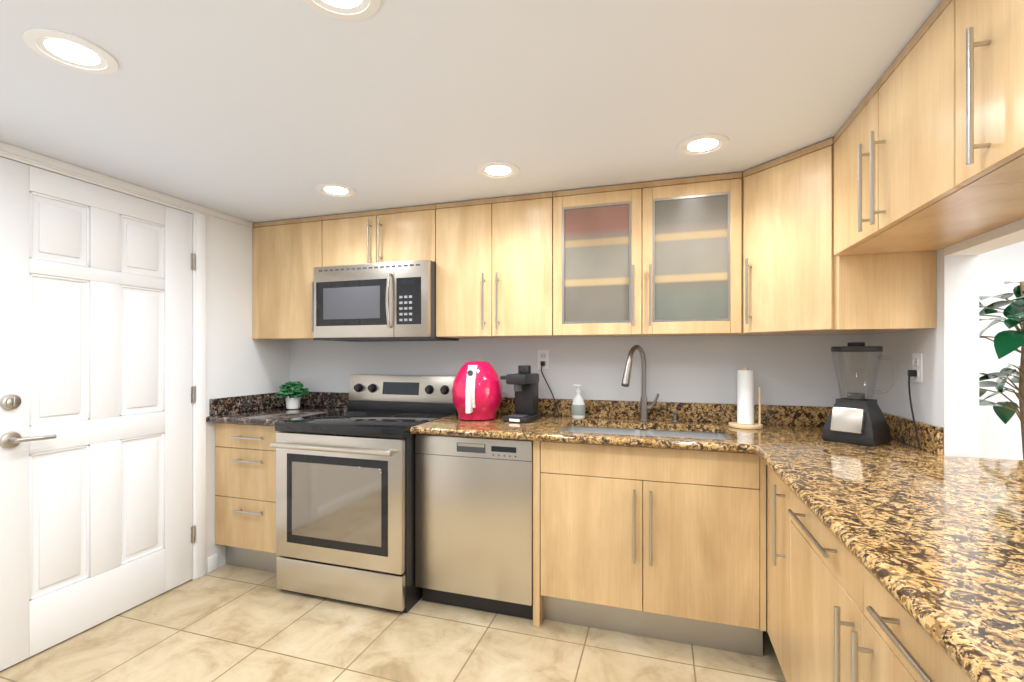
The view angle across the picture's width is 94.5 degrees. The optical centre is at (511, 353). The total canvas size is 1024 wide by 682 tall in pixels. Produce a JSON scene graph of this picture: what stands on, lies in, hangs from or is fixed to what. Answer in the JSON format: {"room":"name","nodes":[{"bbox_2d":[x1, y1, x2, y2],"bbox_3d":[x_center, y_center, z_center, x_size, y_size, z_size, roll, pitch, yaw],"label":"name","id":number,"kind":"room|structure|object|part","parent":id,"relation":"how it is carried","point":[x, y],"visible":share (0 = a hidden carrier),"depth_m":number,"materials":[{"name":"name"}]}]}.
{"room":"kitchen","nodes":[
{"label":"kitchen","id":0,"kind":"room"},
{"bbox_2d":[206,214,289,572],"bbox_3d":[-2.354,0.215,1.198,0.150,2.130,4.830,0,0,18],"label":"wall","id":1,"kind":"structure","parent":0,"point":[237,364],"depth_m":2.91,"materials":[{"name":"white paint"}]},
{"bbox_2d":[0,157,192,670],"bbox_3d":[-1.924,0.241,2.253,0.098,2.062,0.880,0,0,18],"label":"door","id":2,"kind":"structure","parent":1,"relation":"in","point":[96,374],"depth_m":2.19,"materials":[{"name":"white wood"}]},
{"bbox_3d":[-1.997,0.274,1.960,0.062,0.219,0.159,0,0,18],"label":"door handle","id":3,"kind":"part","parent":2,"relation":"part of","materials":[{"name":"silver metal"}]},
{"bbox_2d":[0,150,205,579],"bbox_3d":[-1.980,0.233,2.271,0.117,2.093,1.030,0,0,18],"label":"door frame","id":4,"kind":"structure","parent":1,"relation":"attached to","point":[198,396],"depth_m":2.69,"materials":[{"name":"white wood"}]},
{"bbox_2d":[0,141,252,227],"bbox_3d":[-2.344,-0.832,0.957,0.012,0.034,4.414,0,0,18],"label":"crown molding","id":5,"kind":"structure","parent":1,"relation":"attached to","point":[21,152],"depth_m":2.28,"materials":[{"name":"white wood"}]},
{"bbox_2d":[207,554,217,572],"bbox_3d":[-2.382,1.234,0.838,0.012,0.089,4.164,0,0,18],"label":"baseboard","id":6,"kind":"structure","parent":1,"relation":"attached to","point":[212,562],"depth_m":2.79,"materials":[{"name":"white wood"}]},
{"bbox_2d":[0,564,785,681],"bbox_3d":[0.465,1.330,0.692,5.730,0.100,5.800,0,0,18],"label":"floor","id":7,"kind":"structure","parent":0,"point":[228,623],"depth_m":2.06,"materials":[{"name":"tile"}]},
{"bbox_2d":[215,423,279,572],"bbox_3d":[-1.417,0.840,2.995,0.553,0.878,0.636,0,0,18],"label":"drawers","id":8,"kind":"object","parent":7,"relation":"on","point":[245,494],"visible":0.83,"depth_m":2.75,"materials":[{"name":"brown wood"}]},
{"bbox_2d":[270,374,457,612],"bbox_3d":[-0.802,0.708,2.716,0.774,1.142,0.766,0,0,18],"label":"stove","id":9,"kind":"object","parent":7,"relation":"on","point":[345,505],"visible":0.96,"depth_m":2.42,"materials":[{"name":"silver metal"}]},
{"bbox_2d":[415,434,532,618],"bbox_3d":[-0.110,0.842,2.590,0.611,0.867,0.602,0,0,18],"label":"dishwasher","id":10,"kind":"object","parent":7,"relation":"on","point":[473,522],"visible":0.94,"depth_m":2.30,"materials":[{"name":"grey metal"}]},
{"bbox_2d":[533,429,765,656],"bbox_3d":[0.651,0.840,2.343,0.983,0.878,0.636,0,0,18],"label":"base cabinet","id":11,"kind":"object","parent":7,"relation":"on","point":[669,544],"visible":0.94,"depth_m":2.07,"materials":[{"name":"brown wood"}]},
{"bbox_2d":[206,391,1023,681],"bbox_3d":[-0.274,0.333,1.224,3.799,0.135,3.329,0,0,18],"label":"countertop","id":12,"kind":"structure","parent":11,"relation":"on","point":[928,535],"depth_m":1.28,"materials":[{"name":"stone"}]},
{"bbox_2d":[276,381,309,408],"bbox_3d":[-1.451,0.273,3.141,0.187,0.182,0.207,0,0,18],"label":"plant","id":13,"kind":"object","parent":12,"relation":"on","point":[292,400],"visible":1,"depth_m":3.11,"materials":[{"name":"green plant"}]},
{"bbox_2d":[452,361,502,420],"bbox_3d":[-0.203,0.201,2.649,0.284,0.326,0.346,0,0,18],"label":"air fryer","id":14,"kind":"object","parent":12,"relation":"on","point":[477,391],"visible":1,"depth_m":2.56,"materials":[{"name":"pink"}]},
{"bbox_2d":[500,365,540,422],"bbox_3d":[0.046,0.214,2.602,0.193,0.300,0.226,0,0,18],"label":"coffee maker","id":15,"kind":"object","parent":12,"relation":"on","point":[524,380],"visible":1,"depth_m":2.59,"materials":[{"name":"black plastic"}]},
{"bbox_2d":[538,361,558,416],"bbox_3d":[0.210,0.204,2.742,0.126,0.320,0.125,0,0,18],"label":"cord","id":16,"kind":"object","parent":15,"relation":"attached to","point":[542,363],"visible":0.98,"depth_m":2.77,"materials":[{"name":"black plastic"}]},
{"bbox_2d":[572,384,584,418],"bbox_3d":[0.374,0.268,2.666,0.077,0.192,0.048,0,0,18],"label":"soap bottle","id":17,"kind":"object","parent":12,"relation":"on","point":[578,407],"visible":1,"depth_m":2.65,"materials":[{"name":"white plastic"}]},
{"bbox_2d":[621,345,658,421],"bbox_3d":[0.672,0.159,2.467,0.183,0.412,0.271,0,0,18],"label":"faucet","id":18,"kind":"object","parent":12,"relation":"on","point":[644,407],"visible":1,"depth_m":2.54,"materials":[{"name":"silver metal"}]},
{"bbox_2d":[566,426,725,439],"bbox_3d":[0.634,0.502,2.311,0.784,0.200,0.434,0,0,18],"label":"sink","id":19,"kind":"object","parent":12,"relation":"in","point":[667,433],"visible":0.08,"depth_m":2.50,"materials":[{"name":"silver metal"}]},
{"bbox_2d":[672,411,678,422],"bbox_3d":[0.863,0.336,2.505,0.036,0.058,0.059,0,0,18],"label":"soap pump","id":20,"kind":"object","parent":12,"relation":"on","point":[674,414],"visible":1,"depth_m":2.51,"materials":[{"name":"silver metal"}]},
{"bbox_2d":[728,368,762,428],"bbox_3d":[1.163,0.217,2.359,0.156,0.295,0.156,0,0,18],"label":"paper towel holder","id":21,"kind":"object","parent":12,"relation":"on","point":[745,398],"visible":1,"depth_m":2.33,"materials":[{"name":"white paper"}]},
{"bbox_2d":[822,342,897,446],"bbox_3d":[1.442,0.158,1.951,0.202,0.412,0.234,0,0,-35],"label":"blender","id":22,"kind":"object","parent":12,"relation":"on","point":[856,418],"visible":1,"depth_m":1.92,"materials":[{"name":"black plastic"}]},
{"bbox_2d":[896,370,919,448],"bbox_3d":[1.550,0.211,1.839,0.071,0.294,0.125,0,0,18],"label":"cord","id":23,"kind":"object","parent":22,"relation":"attached to","point":[912,373],"visible":1,"depth_m":1.86,"materials":[{"name":"black plastic"}]},
{"bbox_2d":[767,465,791,681],"bbox_3d":[1.232,0.840,1.682,0.595,0.878,0.390,0,0,18],"label":"base cabinet","id":24,"kind":"object","parent":7,"relation":"on","point":[779,521],"visible":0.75,"depth_m":1.69,"materials":[{"name":"brown wood"}]},
{"bbox_2d":[787,491,972,681],"bbox_3d":[0.996,0.840,0.932,0.595,0.878,1.180,0,0,18],"label":"base cabinet","id":25,"kind":"object","parent":7,"relation":"on","point":[852,620],"visible":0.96,"depth_m":1.09,"materials":[{"name":"brown wood"}]},
{"bbox_2d":[979,281,1023,459],"bbox_3d":[2.431,0.456,2.214,0.737,1.647,0.764,0,0,18],"label":"ficus tree","id":26,"kind":"object","parent":7,"relation":"on","point":[1006,342],"visible":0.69,"depth_m":2.23,"materials":[{"name":"green plant"}]},
{"bbox_2d":[0,0,941,222],"bbox_3d":[0.465,-0.900,0.692,5.730,0.100,5.800,0,0,18],"label":"ceiling","id":27,"kind":"structure","parent":0,"point":[256,111],"depth_m":1.53,"materials":[{"name":"white paint"}]},
{"bbox_2d":[23,28,117,73],"bbox_3d":[-1.236,-0.846,1.333,0.196,0.006,0.196,0,0,18],"label":"recessed light","id":28,"kind":"object","parent":27,"relation":"in","point":[57,47],"visible":1,"depth_m":1.32,"materials":[{"name":"white"}]},
{"bbox_2d":[316,183,355,196],"bbox_3d":[-0.913,-0.846,2.458,0.196,0.006,0.196,0,0,18],"label":"recessed light","id":29,"kind":"object","parent":27,"relation":"in","point":[334,190],"visible":1,"depth_m":2.45,"materials":[{"name":"white"}]},
{"bbox_2d":[303,0,380,20],"bbox_3d":[-0.407,-0.846,1.103,0.196,0.006,0.196,0,0,18],"label":"recessed light","id":30,"kind":"object","parent":27,"relation":"in","point":[351,10],"visible":1,"depth_m":1.16,"materials":[{"name":"white"}]},
{"bbox_2d":[477,162,518,178],"bbox_3d":[-0.064,-0.846,2.191,0.196,0.006,0.196,0,0,18],"label":"recessed light","id":31,"kind":"object","parent":27,"relation":"in","point":[498,170],"visible":1,"depth_m":2.19,"materials":[{"name":"white"}]},
{"bbox_2d":[677,134,728,155],"bbox_3d":[0.775,-0.846,1.926,0.196,0.006,0.196,0,0,18],"label":"recessed light","id":32,"kind":"object","parent":27,"relation":"in","point":[703,144],"visible":1,"depth_m":1.92,"materials":[{"name":"white"}]},
{"bbox_2d":[290,335,865,599],"bbox_3d":[0.103,0.215,2.903,3.450,2.130,0.100,0,0,18],"label":"wall","id":33,"kind":"structure","parent":0,"point":[794,370],"depth_m":2.67,"materials":[{"name":"white paint"}]},
{"bbox_2d":[252,216,322,339],"bbox_3d":[-1.382,-0.470,3.126,0.542,0.750,0.367,0,0,18],"label":"upper cabinet","id":34,"kind":"object","parent":33,"relation":"attached to","point":[286,257],"visible":0.69,"depth_m":2.99,"materials":[{"name":"brown wood"}]},
{"bbox_2d":[322,204,435,266],"bbox_3d":[-0.755,-0.682,2.928,0.768,0.325,0.367,0,0,18],"label":"upper cabinet","id":35,"kind":"object","parent":33,"relation":"attached to","point":[392,235],"visible":0.81,"depth_m":2.77,"materials":[{"name":"brown wood"}]},
{"bbox_2d":[313,260,458,341],"bbox_3d":[-0.769,-0.299,2.883,0.764,0.435,0.459,0,0,18],"label":"over-the-range microwave","id":36,"kind":"object","parent":35,"relation":"attached to","point":[387,301],"visible":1,"depth_m":2.70,"materials":[{"name":"grey metal"}]},
{"bbox_2d":[436,192,563,338],"bbox_3d":[-0.066,-0.470,2.711,0.673,0.750,0.367,0,0,18],"label":"upper cabinet","id":37,"kind":"object","parent":33,"relation":"attached to","point":[494,267],"visible":0.96,"depth_m":2.57,"materials":[{"name":"brown wood"}]},
{"bbox_2d":[537,350,548,368],"bbox_3d":[0.186,0.035,2.819,0.072,0.116,0.010,0,0,18],"label":"electrical outlet","id":38,"kind":"object","parent":33,"relation":"attached to","point":[542,355],"visible":0.94,"depth_m":2.82,"materials":[{"name":"white plastic"}]},
{"bbox_2d":[553,172,741,337],"bbox_3d":[0.685,-0.470,2.474,0.898,0.750,0.367,0,0,18],"label":"upper cabinet","id":39,"kind":"object","parent":33,"relation":"attached to","point":[662,258],"visible":1,"depth_m":2.32,"materials":[{"name":"brown wood"}]},
{"bbox_2d":[866,218,1023,459],"bbox_3d":[1.228,0.215,0.504,0.100,2.130,5.700,0,0,18],"label":"wall","id":40,"kind":"structure","parent":0,"point":[956,350],"depth_m":1.79,"materials":[{"name":"white paint"}]},
{"bbox_2d":[734,138,935,335],"bbox_3d":[1.369,-0.470,2.131,0.609,0.750,0.609,0,0,18],"label":"upper cabinet","id":41,"kind":"object","parent":40,"relation":"attached to","point":[799,277],"visible":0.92,"depth_m":1.93,"materials":[{"name":"brown wood"}]},
{"bbox_2d":[912,353,922,382],"bbox_3d":[1.603,0.055,1.875,0.010,0.116,0.072,0,0,18],"label":"electrical outlet","id":42,"kind":"object","parent":40,"relation":"attached to","point":[917,361],"visible":0.88,"depth_m":1.86,"materials":[{"name":"white plastic"}]},
{"bbox_2d":[834,82,1011,255],"bbox_3d":[1.332,-0.613,1.613,0.367,0.465,0.398,0,0,18],"label":"upper cabinet","id":43,"kind":"object","parent":40,"relation":"attached to","point":[856,232],"visible":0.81,"depth_m":1.61,"materials":[{"name":"brown wood"}]},
{"bbox_2d":[870,0,1023,229],"bbox_3d":[1.212,-0.613,1.232,0.367,0.465,0.398,0,0,18],"label":"upper cabinet","id":44,"kind":"object","parent":40,"relation":"attached to","point":[918,188],"visible":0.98,"depth_m":1.24,"materials":[{"name":"brown wood"}]},
{"bbox_2d":[955,0,1023,186],"bbox_3d":[1.092,-0.613,0.850,0.367,0.465,0.398,0,0,18],"label":"upper cabinet","id":45,"kind":"object","parent":40,"relation":"attached to","point":[989,92],"visible":1,"depth_m":0.97,"materials":[{"name":"brown wood"}]}
]}

